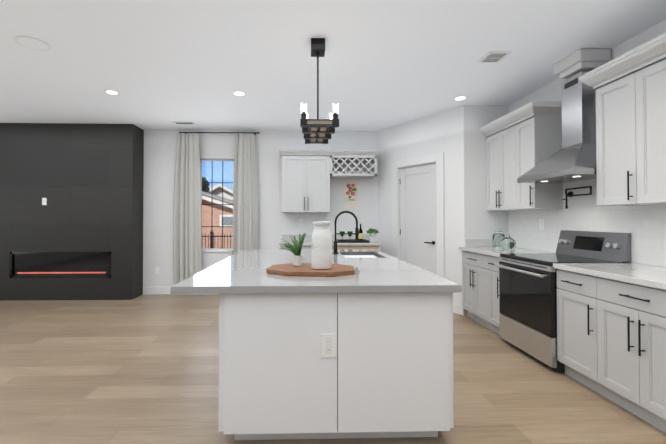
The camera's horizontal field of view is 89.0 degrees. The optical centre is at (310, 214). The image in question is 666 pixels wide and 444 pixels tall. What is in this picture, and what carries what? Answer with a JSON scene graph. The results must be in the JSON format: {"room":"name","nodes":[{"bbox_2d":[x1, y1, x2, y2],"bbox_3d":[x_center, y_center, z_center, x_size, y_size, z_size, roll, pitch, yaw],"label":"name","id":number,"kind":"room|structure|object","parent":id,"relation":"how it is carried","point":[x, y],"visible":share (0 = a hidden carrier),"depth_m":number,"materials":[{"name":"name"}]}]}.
{"room":"kitchen","nodes":[
{"label":"kitchen","id":0,"kind":"room"},
{"bbox_2d":[143,130,377,286],"bbox_3d":[-2.394,-0.049,5.871,10.300,2.820,0.120,0,-1,-1],"label":"wall","id":1,"kind":"structure","parent":0,"point":[275,223],"depth_m":5.85,"materials":[{"name":"white paint"}]},
{"bbox_2d":[143,287,170,294],"bbox_3d":[-1.687,1.296,5.805,2.368,0.130,0.014,0,-1,-1],"label":"baseboard","id":2,"kind":"structure","parent":1,"relation":"attached to","point":[146,290],"depth_m":5.77,"materials":[{"name":"white paint"}]},
{"bbox_2d":[200,158,233,251],"bbox_3d":[-1.632,-0.169,5.872,0.645,1.620,0.120,0,-1,-1],"label":"window","id":3,"kind":"structure","parent":1,"relation":"in","point":[222,249],"depth_m":5.90,"materials":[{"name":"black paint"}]},
{"bbox_2d":[179,132,258,134],"bbox_3d":[-1.557,-1.395,5.787,1.362,0.040,0.120,0,-1,-1],"label":"curtain rod","id":4,"kind":"object","parent":1,"relation":"attached to","point":[219,132],"visible":0.83,"depth_m":5.74,"materials":[{"name":"black metal"}]},
{"bbox_2d":[173,133,201,284],"bbox_3d":[-2.086,-0.093,5.713,0.494,2.565,0.094,0,-1,-1],"label":"curtain","id":5,"kind":"object","parent":4,"relation":"hanging from","point":[187,253],"visible":0.92,"depth_m":5.71,"materials":[{"name":"fabric"}]},
{"bbox_2d":[232,134,257,254],"bbox_3d":[-1.122,-0.093,5.735,0.443,2.565,0.093,0,-1,-1],"label":"curtain","id":6,"kind":"object","parent":4,"relation":"hanging from","point":[245,213],"visible":0.71,"depth_m":5.74,"materials":[{"name":"fabric"}]},
{"bbox_2d":[279,149,380,212],"bbox_3d":[0.304,-0.548,5.682,1.657,1.015,0.401,0,-1,-1],"label":"upper cabinet","id":7,"kind":"object","parent":1,"relation":"attached to","point":[305,184],"visible":1,"depth_m":5.53,"materials":[{"name":"grey paint"}]},
{"bbox_2d":[343,181,358,209],"bbox_3d":[0.699,-0.334,5.883,0.265,0.510,0.014,0,-1,-1],"label":"picture","id":8,"kind":"object","parent":1,"relation":"attached to","point":[350,195],"visible":1,"depth_m":5.88,"materials":[{"name":"beige paper"}]},
{"bbox_2d":[0,294,665,443],"bbox_3d":[-2.276,1.343,1.115,10.300,0.080,9.600,0,-1,-1],"label":"floor","id":9,"kind":"structure","parent":0,"point":[142,369],"depth_m":2.60,"materials":[{"name":"brown wood"}]},
{"bbox_2d":[0,123,143,299],"bbox_3d":[-3.983,-0.051,5.576,2.230,2.818,0.386,0,-1,-1],"label":"fireplace","id":10,"kind":"object","parent":9,"relation":"on","point":[71,211],"visible":1,"depth_m":5.40,"materials":[{"name":"grey tile"}]},
{"bbox_2d":[280,234,380,250],"bbox_3d":[0.295,0.847,5.526,1.560,1.020,0.678,0,-1,-1],"label":"base cabinet","id":11,"kind":"object","parent":9,"relation":"on","point":[306,245],"visible":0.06,"depth_m":5.24,"materials":[{"name":"grey paint"}]},
{"bbox_2d":[336,239,369,242],"bbox_3d":[0.658,0.418,5.401,0.500,0.034,0.300,0,-1,-1],"label":"serving tray","id":12,"kind":"object","parent":11,"relation":"on","point":[352,241],"visible":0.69,"depth_m":5.26,"materials":[{"name":"black metal"}]},
{"bbox_2d":[359,224,362,239],"bbox_3d":[0.797,0.285,5.426,0.067,0.276,0.067,0,-1,-1],"label":"wine bottle","id":13,"kind":"object","parent":12,"relation":"on","point":[360,234],"visible":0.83,"depth_m":5.40,"materials":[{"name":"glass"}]},
{"bbox_2d":[366,228,378,241],"bbox_3d":[0.987,0.323,5.413,0.203,0.224,0.186,0,-1,-1],"label":"potted plant","id":14,"kind":"object","parent":11,"relation":"on","point":[372,238],"visible":1,"depth_m":5.37,"materials":[{"name":"white"}]},
{"bbox_2d":[215,293,453,439],"bbox_3d":[0.123,0.887,2.967,1.345,0.879,2.149,0,-1,-1],"label":"kitchen island","id":15,"kind":"object","parent":9,"relation":"on","point":[365,350],"depth_m":1.90,"materials":[{"name":"white paint"}]},
{"bbox_2d":[171,249,461,292],"bbox_3d":[0.010,0.426,2.976,1.610,0.040,2.219,0,-1,-1],"label":"island countertop","id":16,"kind":"structure","parent":15,"relation":"on","point":[244,271],"depth_m":2.10,"materials":[{"name":"white stone"}]},
{"bbox_2d":[266,263,354,276],"bbox_3d":[0.003,0.383,2.384,0.600,0.029,0.420,0,-1,5],"label":"serving board","id":17,"kind":"object","parent":16,"relation":"on","point":[304,269],"visible":0.96,"depth_m":2.24,"materials":[{"name":"brown wood"}]},
{"bbox_2d":[279,233,305,265],"bbox_3d":[-0.133,0.249,2.464,0.200,0.240,0.260,0,-1,-1],"label":"fern","id":18,"kind":"object","parent":17,"relation":"on","point":[297,256],"visible":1,"depth_m":2.44,"materials":[{"name":"green plant"}]},
{"bbox_2d":[311,221,331,269],"bbox_3d":[0.075,0.207,2.328,0.142,0.321,0.142,0,-1,-1],"label":"ceramic vase","id":19,"kind":"object","parent":17,"relation":"on","point":[321,248],"visible":1,"depth_m":2.27,"materials":[{"name":"white ceramic"}]},
{"bbox_2d":[332,211,358,253],"bbox_3d":[0.374,0.183,3.595,0.285,0.459,0.108,0,-1,-1],"label":"faucet","id":20,"kind":"object","parent":16,"relation":"on","point":[356,233],"visible":1,"depth_m":3.61,"materials":[{"name":"black metal"}]},
{"bbox_2d":[343,253,378,256],"bbox_3d":[0.525,0.531,3.530,0.424,0.224,0.654,0,-1,-1],"label":"sink","id":21,"kind":"object","parent":16,"relation":"in","point":[344,254],"depth_m":3.80,"materials":[{"name":"silver metal"}]},
{"bbox_2d":[459,239,665,432],"bbox_3d":[2.365,0.813,2.726,0.696,1.020,3.620,0,-1,-1],"label":"base cabinet","id":22,"kind":"object","parent":9,"relation":"on","point":[611,331],"depth_m":2.40,"materials":[{"name":"grey paint"}]},
{"bbox_2d":[492,229,504,247],"bbox_3d":[2.415,0.299,4.346,0.144,0.245,0.144,0,-1,-1],"label":"glass jar","id":23,"kind":"object","parent":22,"relation":"on","point":[498,236],"visible":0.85,"depth_m":4.30,"materials":[{"name":"glass"}]},
{"bbox_2d":[500,234,515,249],"bbox_3d":[2.401,0.329,4.115,0.170,0.180,0.170,0,-1,-1],"label":"glass jar","id":24,"kind":"object","parent":22,"relation":"on","point":[508,242],"visible":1,"depth_m":4.06,"materials":[{"name":"glass"}]},
{"bbox_2d":[494,230,630,370],"bbox_3d":[2.317,0.734,3.214,0.764,1.150,0.750,0,-1,-1],"label":"range","id":25,"kind":"object","parent":9,"relation":"on","point":[528,300],"visible":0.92,"depth_m":3.10,"materials":[{"name":"silver metal"}]},
{"bbox_2d":[0,0,665,131],"bbox_3d":[-2.276,-1.556,1.151,10.300,0.080,9.600,0,-1,-1],"label":"ceiling","id":26,"kind":"structure","parent":0,"point":[166,64],"depth_m":3.19,"materials":[{"name":"white paint"}]},
{"bbox_2d":[14,36,50,50],"bbox_3d":[-2.421,-1.490,2.947,0.250,0.007,0.250,0,-1,-1],"label":"ceiling speaker","id":27,"kind":"object","parent":26,"relation":"in","point":[32,43],"visible":1,"depth_m":2.94,"materials":[{"name":"white paint"}]},
{"bbox_2d":[104,89,119,94],"bbox_3d":[-2.399,-1.477,4.078,0.170,0.007,0.170,0,-1,-1],"label":"recessed light","id":28,"kind":"object","parent":26,"relation":"in","point":[110,92],"visible":1,"depth_m":4.07,"materials":[{"name":"white paint"}]},
{"bbox_2d":[173,122,194,123],"bbox_3d":[-2.012,-1.460,5.378,0.320,0.009,0.120,0,-1,-1],"label":"ceiling vent","id":29,"kind":"object","parent":26,"relation":"in","point":[184,122],"visible":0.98,"depth_m":5.34,"materials":[{"name":"white metal"}]},
{"bbox_2d":[232,91,245,95],"bbox_3d":[-0.870,-1.476,4.116,0.170,0.007,0.170,0,-1,-1],"label":"recessed light","id":30,"kind":"object","parent":26,"relation":"in","point":[239,93],"visible":1,"depth_m":4.11,"materials":[{"name":"white paint"}]},
{"bbox_2d":[300,38,338,143],"bbox_3d":[0.060,-1.087,2.919,0.298,0.813,0.642,0,-1,-1],"label":"chandelier","id":31,"kind":"object","parent":26,"relation":"hanging from","point":[317,131],"visible":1,"depth_m":2.80,"materials":[{"name":"black metal"}]},
{"bbox_2d":[453,95,467,100],"bbox_3d":[1.887,-1.474,4.275,0.170,0.007,0.170,0,-1,-1],"label":"recessed light","id":32,"kind":"object","parent":26,"relation":"in","point":[459,98],"visible":1,"depth_m":4.28,"materials":[{"name":"white paint"}]},
{"bbox_2d":[477,52,511,62],"bbox_3d":[1.729,-1.486,3.195,0.210,0.009,0.210,0,-1,-1],"label":"ceiling vent","id":33,"kind":"object","parent":26,"relation":"in","point":[493,57],"visible":1,"depth_m":3.19,"materials":[{"name":"white metal"}]},
{"bbox_2d":[378,106,463,304],"bbox_3d":[1.649,-0.056,5.275,0.120,2.820,1.676,0,-1,-33],"label":"wall","id":34,"kind":"structure","parent":0,"point":[440,132],"depth_m":4.85,"materials":[{"name":"white paint"}]},
{"bbox_2d":[392,152,444,277],"bbox_3d":[1.662,0.236,5.217,0.158,2.235,0.966,0,-1,-33],"label":"door","id":35,"kind":"structure","parent":34,"relation":"attached to","point":[418,201],"depth_m":5.18,"materials":[{"name":"white paint"}]},
{"bbox_2d":[464,105,508,246],"bbox_3d":[2.364,-0.064,4.609,0.610,2.820,0.120,0,-1,-1],"label":"wall","id":36,"kind":"structure","parent":0,"point":[481,221],"depth_m":4.55,"materials":[{"name":"white paint"}]},
{"bbox_2d":[508,19,665,265],"bbox_3d":[2.814,-0.106,1.200,0.120,2.820,9.480,0,-1,-1],"label":"wall","id":37,"kind":"structure","parent":0,"point":[551,91],"depth_m":3.05,"materials":[{"name":"white paint"}]},
{"bbox_2d":[480,101,562,210],"bbox_3d":[2.488,-0.621,4.042,0.386,1.120,1.030,0,-1,-1],"label":"upper cabinet","id":38,"kind":"object","parent":37,"relation":"attached to","point":[528,138],"visible":0.98,"depth_m":3.82,"materials":[{"name":"grey paint"}]},
{"bbox_2d":[539,219,544,228],"bbox_3d":[2.674,0.110,3.915,0.008,0.115,0.080,0,-1,-1],"label":"outlet","id":39,"kind":"object","parent":37,"relation":"attached to","point":[541,223],"visible":1,"depth_m":3.91,"materials":[{"name":"white plastic"}]},
{"bbox_2d":[517,49,610,182],"bbox_3d":[2.445,-0.913,3.233,0.488,1.149,0.740,0,-1,-1],"label":"range hood","id":40,"kind":"object","parent":37,"relation":"attached to","point":[573,159],"visible":0.88,"depth_m":3.09,"materials":[{"name":"silver metal"}]},
{"bbox_2d":[562,186,591,208],"bbox_3d":[2.640,-0.168,3.352,0.114,0.208,0.338,0,-1,-1],"label":"pot filler","id":41,"kind":"object","parent":37,"relation":"attached to","point":[569,194],"visible":1,"depth_m":3.41,"materials":[{"name":"black metal"}]},
{"bbox_2d":[509,179,665,266],"bbox_3d":[2.711,-0.137,2.743,0.008,1.079,3.629,0,-1,-1],"label":"backsplash","id":42,"kind":"structure","parent":37,"relation":"attached to","point":[644,226],"depth_m":3.24,"materials":[{"name":"white tile"}]},
{"bbox_2d":[579,33,665,205],"bbox_3d":[2.543,-0.648,1.834,0.386,1.120,2.196,0,-1,-1],"label":"upper cabinet","id":43,"kind":"object","parent":37,"relation":"attached to","point":[630,86],"visible":1,"depth_m":2.53,"materials":[{"name":"grey paint"}]},
{"label":"outside","id":44,"kind":"structure","parent":0,"visible":0},
{"bbox_3d":[-10.846,2.852,37.837,60.000,0.200,63.520,0,-1,-1],"label":"ground","id":45,"kind":"structure","parent":44,"visible":0},
{"bbox_2d":[202,177,209,192],"bbox_3d":[-9.434,-0.426,25.867,3.629,6.062,2.792,0,-1,-1],"label":"tree","id":46,"kind":"object","parent":45,"relation":"on","point":[206,187],"depth_m":25.26,"materials":[{"name":"green plant"}]},
{"bbox_2d":[202,191,232,247],"bbox_3d":[-7.782,-0.676,19.960,13.291,6.419,7.500,0,-1,-1],"label":"brick house","id":47,"kind":"structure","parent":45,"relation":"on","point":[213,211],"depth_m":16.77,"materials":[{"name":"brown"}]},
{"bbox_2d":[202,231,232,247],"bbox_3d":[-5.343,1.503,11.751,7.700,1.860,0.100,0,-1,-1],"label":"fence","id":48,"kind":"object","parent":45,"relation":"on","point":[214,236],"depth_m":11.80,"materials":[{"name":"black metal"}]},
{"bbox_2d":[209,184,232,199],"bbox_3d":[-8.010,0.006,32.450,6.600,5.360,6.500,0,-1,-1],"label":"house","id":49,"kind":"structure","parent":45,"relation":"on","point":[218,191],"depth_m":29.72,"materials":[{"name":"white"}]}
]}

